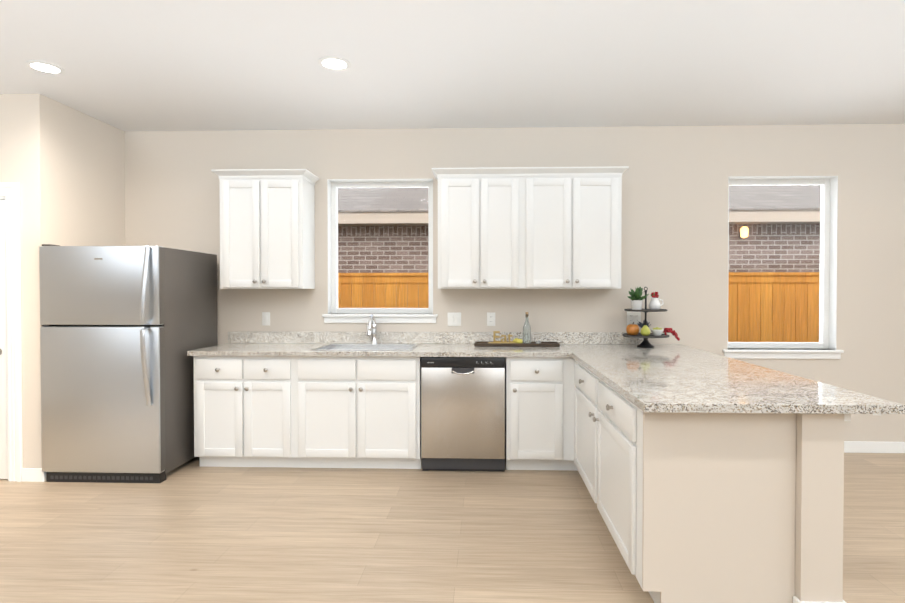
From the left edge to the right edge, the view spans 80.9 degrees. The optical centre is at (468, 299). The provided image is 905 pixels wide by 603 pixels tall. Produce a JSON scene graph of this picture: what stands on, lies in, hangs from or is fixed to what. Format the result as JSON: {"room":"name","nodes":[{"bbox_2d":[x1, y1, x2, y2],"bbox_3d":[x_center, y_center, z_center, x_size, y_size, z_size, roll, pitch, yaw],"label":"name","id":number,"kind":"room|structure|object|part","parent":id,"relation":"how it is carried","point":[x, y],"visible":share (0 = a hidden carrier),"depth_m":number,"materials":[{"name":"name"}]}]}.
{"room":"kitchen","nodes":[
{"label":"kitchen","id":0,"kind":"room"},
{"bbox_2d":[0,94,54,467],"bbox_3d":[-4.113,-0.078,3.884,2.130,2.770,0.120,0,1,2],"label":"wall","id":1,"kind":"structure","parent":0,"point":[26,146],"depth_m":3.79,"materials":[{"name":"beige paint"}]},
{"bbox_2d":[0,200,7,478],"bbox_3d":[-3.700,0.292,3.809,0.768,2.015,0.107,0,1,2],"label":"door leaf","id":2,"kind":"structure","parent":1,"relation":"in","point":[3,425],"depth_m":3.82,"materials":[{"name":"white paint"}]},
{"bbox_2d":[0,183,22,481],"bbox_3d":[-3.699,0.238,3.866,0.994,2.137,0.138,0,1,2],"label":"door frame","id":3,"kind":"structure","parent":1,"relation":"attached to","point":[9,193],"depth_m":3.79,"materials":[{"name":"white paint"}]},
{"bbox_2d":[53,100,124,245],"bbox_3d":[-3.094,-0.084,4.296,0.120,2.770,0.770,0,1,2],"label":"wall","id":4,"kind":"structure","parent":0,"point":[89,180],"depth_m":4.23,"materials":[{"name":"beige paint"}]},
{"bbox_2d":[40,468,45,481],"bbox_3d":[-3.028,1.255,4.236,0.015,0.095,0.883,0,1,2],"label":"baseboard","id":5,"kind":"structure","parent":4,"relation":"attached to","point":[42,474],"depth_m":3.80,"materials":[{"name":"white paint"}]},
{"bbox_2d":[0,453,904,602],"bbox_3d":[0.077,1.411,0.578,11.000,0.120,8.360,0,1,2],"label":"floor","id":6,"kind":"structure","parent":0,"point":[191,531],"depth_m":2.93,"materials":[{"name":"brown wood"}]},
{"bbox_2d":[39,244,216,482],"bbox_3d":[-2.599,0.454,4.130,0.861,1.699,0.905,0,1,2],"label":"refrigerator","id":7,"kind":"object","parent":6,"relation":"on","point":[124,330],"visible":0.98,"depth_m":3.76,"materials":[{"name":"grey metal"}]},
{"bbox_2d":[187,314,698,471],"bbox_3d":[-0.159,0.716,4.262,3.909,1.170,0.671,0,1,2],"label":"kitchen counter","id":8,"kind":"object","parent":6,"relation":"on","point":[292,399],"depth_m":4.00,"materials":[{"name":"white paint"}]},
{"bbox_2d":[311,344,418,350],"bbox_3d":[-0.814,0.514,4.281,0.794,0.260,0.484,0,1,2],"label":"sink basin","id":9,"kind":"object","parent":8,"relation":"in","point":[326,347],"depth_m":4.48,"materials":[{"name":"silver metal"}]},
{"bbox_2d":[366,314,377,343],"bbox_3d":[-0.830,0.256,4.453,0.105,0.259,0.252,0,1,2],"label":"tap","id":10,"kind":"object","parent":8,"relation":"on","point":[371,336],"depth_m":4.53,"materials":[{"name":"silver metal"}]},
{"bbox_2d":[421,357,504,471],"bbox_3d":[-0.031,0.866,4.258,0.628,0.872,0.616,0,1,2],"label":"dishwasher","id":11,"kind":"object","parent":8,"relation":"in","point":[463,398],"depth_m":3.96,"materials":[{"name":"grey metal"}]},
{"bbox_2d":[474,341,559,346],"bbox_3d":[0.399,0.373,4.416,0.695,0.026,0.170,0,1,2],"label":"decorative tray","id":12,"kind":"object","parent":8,"relation":"on","point":[531,344],"visible":1,"depth_m":4.33,"materials":[{"name":"brown wood"}]},
{"bbox_2d":[488,331,516,342],"bbox_3d":[0.284,0.321,4.419,0.235,0.109,0.050,0,1,2],"label":"eat sign","id":13,"kind":"object","parent":12,"relation":"on","point":[504,338],"visible":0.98,"depth_m":4.41,"materials":[{"name":"gold metal"}]},
{"bbox_2d":[513,338,522,342],"bbox_3d":[0.412,0.350,4.401,0.067,0.050,0.110,0,1,-19],"label":"lemon","id":14,"kind":"object","parent":12,"relation":"on","point":[517,340],"depth_m":4.36,"materials":[{"name":"yellow food"}]},
{"bbox_2d":[523,312,530,342],"bbox_3d":[0.486,0.240,4.406,0.068,0.270,0.068,0,1,2],"label":"decorative bottle","id":15,"kind":"object","parent":12,"relation":"on","point":[526,332],"visible":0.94,"depth_m":4.38,"materials":[{"name":"clear glass"}]},
{"bbox_2d":[187,331,904,413],"bbox_3d":[-0.188,0.368,3.372,3.910,0.138,2.441,0,1,2],"label":"countertop","id":16,"kind":"structure","parent":8,"relation":"on","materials":[{"name":"grey stone"}]},
{"bbox_2d":[622,287,669,347],"bbox_3d":[1.438,0.143,4.304,0.364,0.488,0.364,0,1,2],"label":"tiered stand","id":17,"kind":"object","parent":8,"relation":"on","point":[645,343],"visible":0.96,"depth_m":4.26,"materials":[{"name":"black metal"}]},
{"bbox_2d":[626,322,639,334],"bbox_3d":[1.329,0.237,4.289,0.106,0.106,0.103,0,1,2],"label":"pumpkin","id":18,"kind":"object","parent":17,"relation":"on","point":[632,329],"visible":1,"depth_m":4.25,"materials":[{"name":"orange food"}]},
{"bbox_2d":[627,287,648,309],"bbox_3d":[1.377,-0.011,4.310,0.153,0.190,0.213,0,1,2],"label":"fern plant","id":19,"kind":"object","parent":17,"relation":"on","point":[635,297],"visible":1,"depth_m":4.28,"materials":[{"name":"green plant"}]},
{"bbox_2d":[637,320,650,328],"bbox_3d":[1.458,0.228,4.397,0.122,0.121,0.127,0,1,2],"label":"succulent","id":20,"kind":"object","parent":17,"relation":"on","point":[640,324],"visible":0.33,"depth_m":4.39,"materials":[{"name":"grey plant"}]},
{"bbox_2d":[640,324,649,335],"bbox_3d":[1.405,0.242,4.212,0.078,0.099,0.077,0,1,2],"label":"pear","id":21,"kind":"object","parent":17,"relation":"on","point":[645,330],"visible":0.98,"depth_m":4.19,"materials":[{"name":"yellow food"}]},
{"bbox_2d":[649,292,663,309],"bbox_3d":[1.522,0.011,4.295,0.118,0.148,0.094,0,1,2],"label":"pitcher","id":22,"kind":"object","parent":17,"relation":"on","point":[654,304],"visible":1,"depth_m":4.27,"materials":[{"name":"white ceramic"}]},
{"bbox_2d":[651,327,663,335],"bbox_3d":[1.511,0.257,4.243,0.102,0.068,0.102,0,1,2],"label":"decorative bowl","id":23,"kind":"object","parent":17,"relation":"on","point":[657,331],"visible":1,"depth_m":4.21,"materials":[{"name":"white ceramic"}]},
{"bbox_2d":[663,328,679,340],"bbox_3d":[1.637,0.281,4.291,0.123,0.103,0.082,0,1,2],"label":"grapes","id":24,"kind":"object","parent":17,"relation":"on","point":[671,331],"visible":0.98,"depth_m":4.27,"materials":[{"name":"red food"}]},
{"bbox_2d":[567,350,904,602],"bbox_3d":[1.241,0.862,2.998,1.029,0.913,1.770,0,1,2],"label":"kitchen peninsula","id":25,"kind":"object","parent":6,"relation":"on","point":[708,477],"depth_m":2.22,"materials":[{"name":"white paint"}]},
{"bbox_3d":[1.048,0.891,2.223,0.625,0.876,0.019,0,1,2],"label":"peninsula panel","id":26,"kind":"part","parent":25,"relation":"part of","materials":[{"name":"beige paint"}]},
{"bbox_2d":[0,0,904,131],"bbox_3d":[0.077,-1.478,0.539,11.000,0.120,8.360,0,1,2],"label":"ceiling","id":27,"kind":"structure","parent":0,"point":[175,65],"depth_m":3.26,"materials":[{"name":"white paint"}]},
{"bbox_2d":[25,60,64,73],"bbox_3d":[-2.655,-1.452,3.329,0.199,0.007,0.199,-1,1,-43],"label":"recessed light","id":28,"kind":"object","parent":27,"relation":"in","point":[40,66],"depth_m":3.32,"materials":[{"name":"white paint"}]},
{"bbox_2d":[318,56,350,70],"bbox_3d":[-0.825,-1.451,3.270,0.199,0.007,0.199,-1,1,-43],"label":"recessed light","id":29,"kind":"object","parent":27,"relation":"in","point":[334,63],"depth_m":3.26,"materials":[{"name":"white paint"}]},
{"bbox_2d":[125,124,904,441],"bbox_3d":[0.209,-0.089,4.656,11.000,2.770,0.160,0,1,2],"label":"wall","id":30,"kind":"structure","parent":0,"point":[674,239],"depth_m":4.53,"materials":[{"name":"beige paint"}]},
{"bbox_2d":[211,169,318,288],"bbox_3d":[-1.686,-0.569,4.450,0.773,0.961,0.353,0,1,2],"label":"upper cabinet","id":31,"kind":"object","parent":30,"relation":"attached to","point":[267,228],"visible":1,"depth_m":4.31,"materials":[{"name":"white paint"}]},
{"bbox_2d":[262,312,269,324],"bbox_3d":[-1.770,0.172,4.637,0.072,0.116,0.010,0,1,2],"label":"electrical outlet plate","id":32,"kind":"object","parent":30,"relation":"attached to","point":[265,318],"visible":1,"depth_m":4.64,"materials":[{"name":"white plastic"}]},
{"bbox_2d":[322,179,437,322],"bbox_3d":[-0.764,-0.419,4.662,1.002,1.247,0.190,0,1,2],"label":"window","id":33,"kind":"structure","parent":30,"relation":"in","point":[335,314],"depth_m":4.69,"materials":[{"name":"white paint"}]},
{"bbox_3d":[-0.762,-0.458,4.725,0.832,1.083,0.006,0,1,2],"label":"sink window glass","id":34,"kind":"part","parent":33,"relation":"part of","materials":[{"name":"clear glass"}]},
{"bbox_2d":[448,312,460,325],"bbox_3d":[-0.122,0.172,4.584,0.118,0.116,0.010,0,1,2],"label":"switch plate","id":35,"kind":"object","parent":30,"relation":"attached to","point":[454,318],"visible":1,"depth_m":4.58,"materials":[{"name":"white plastic"}]},
{"bbox_2d":[436,170,523,288],"bbox_3d":[0.096,-0.547,4.409,0.680,0.919,0.321,0,1,2],"label":"upper cabinet","id":36,"kind":"object","parent":30,"relation":"attached to","point":[481,212],"depth_m":4.25,"materials":[{"name":"white paint"}]},
{"bbox_2d":[487,312,494,325],"bbox_3d":[0.196,0.172,4.575,0.072,0.116,0.008,0,1,2],"label":"electrical outlet plate","id":37,"kind":"object","parent":30,"relation":"attached to","point":[490,319],"visible":1,"depth_m":4.57,"materials":[{"name":"white plastic"}]},
{"bbox_2d":[524,170,623,288],"bbox_3d":[0.831,-0.547,4.385,0.790,0.919,0.321,0,1,2],"label":"upper cabinet","id":38,"kind":"object","parent":30,"relation":"attached to","point":[529,227],"depth_m":4.23,"materials":[{"name":"white paint"}]},
{"bbox_2d":[627,312,640,324],"bbox_3d":[1.415,0.163,4.536,0.118,0.116,0.008,0,1,2],"label":"electrical outlet plate","id":39,"kind":"object","parent":30,"relation":"attached to","point":[634,317],"visible":0.96,"depth_m":4.53,"materials":[{"name":"white plastic"}]},
{"bbox_2d":[723,176,843,358],"bbox_3d":[2.662,-0.269,4.555,0.990,1.544,0.190,0,1,2],"label":"window","id":40,"kind":"structure","parent":30,"relation":"in","point":[828,259],"depth_m":4.57,"materials":[{"name":"white paint"}]},
{"bbox_2d":[844,441,904,452],"bbox_3d":[3.544,1.251,4.478,3.839,0.095,0.016,0,1,2],"label":"baseboard","id":41,"kind":"structure","parent":30,"relation":"attached to","point":[849,446],"depth_m":4.48,"materials":[{"name":"white paint"}]},
{"label":"outside","id":42,"kind":"structure","parent":0,"visible":0},
{"bbox_3d":[1.265,1.459,12.647,30.000,0.100,15.840,0,1,2],"label":"ground","id":43,"kind":"structure","parent":42,"visible":0},
{"bbox_2d":[338,224,819,307],"bbox_3d":[1.136,0.128,8.599,30.000,2.670,0.204,0,1,2],"label":"bricks","id":44,"kind":"object","parent":43,"relation":"on","point":[746,247],"depth_m":8.54},
{"bbox_2d":[338,185,820,225],"bbox_3d":[1.232,-3.069,11.557,30.000,3.705,7.000,0,1,2],"label":"roof","id":45,"kind":"structure","parent":44,"relation":"on","point":[380,214],"depth_m":8.27,"materials":[{"name":"beige"}]},
{"bbox_2d":[739,226,748,237],"bbox_3d":[4.308,-1.048,8.301,0.120,0.190,0.155,0,1,2],"label":"sconce","id":46,"kind":"object","parent":44,"relation":"attached to","point":[744,231],"depth_m":8.25,"materials":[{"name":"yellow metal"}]},
{"bbox_2d":[338,272,819,341],"bbox_3d":[2.094,0.574,6.790,14.232,1.828,0.090,0,1,2],"label":"fence","id":47,"kind":"object","parent":43,"relation":"on","point":[759,294],"depth_m":6.72,"materials":[{"name":"brown wood"}]}
]}

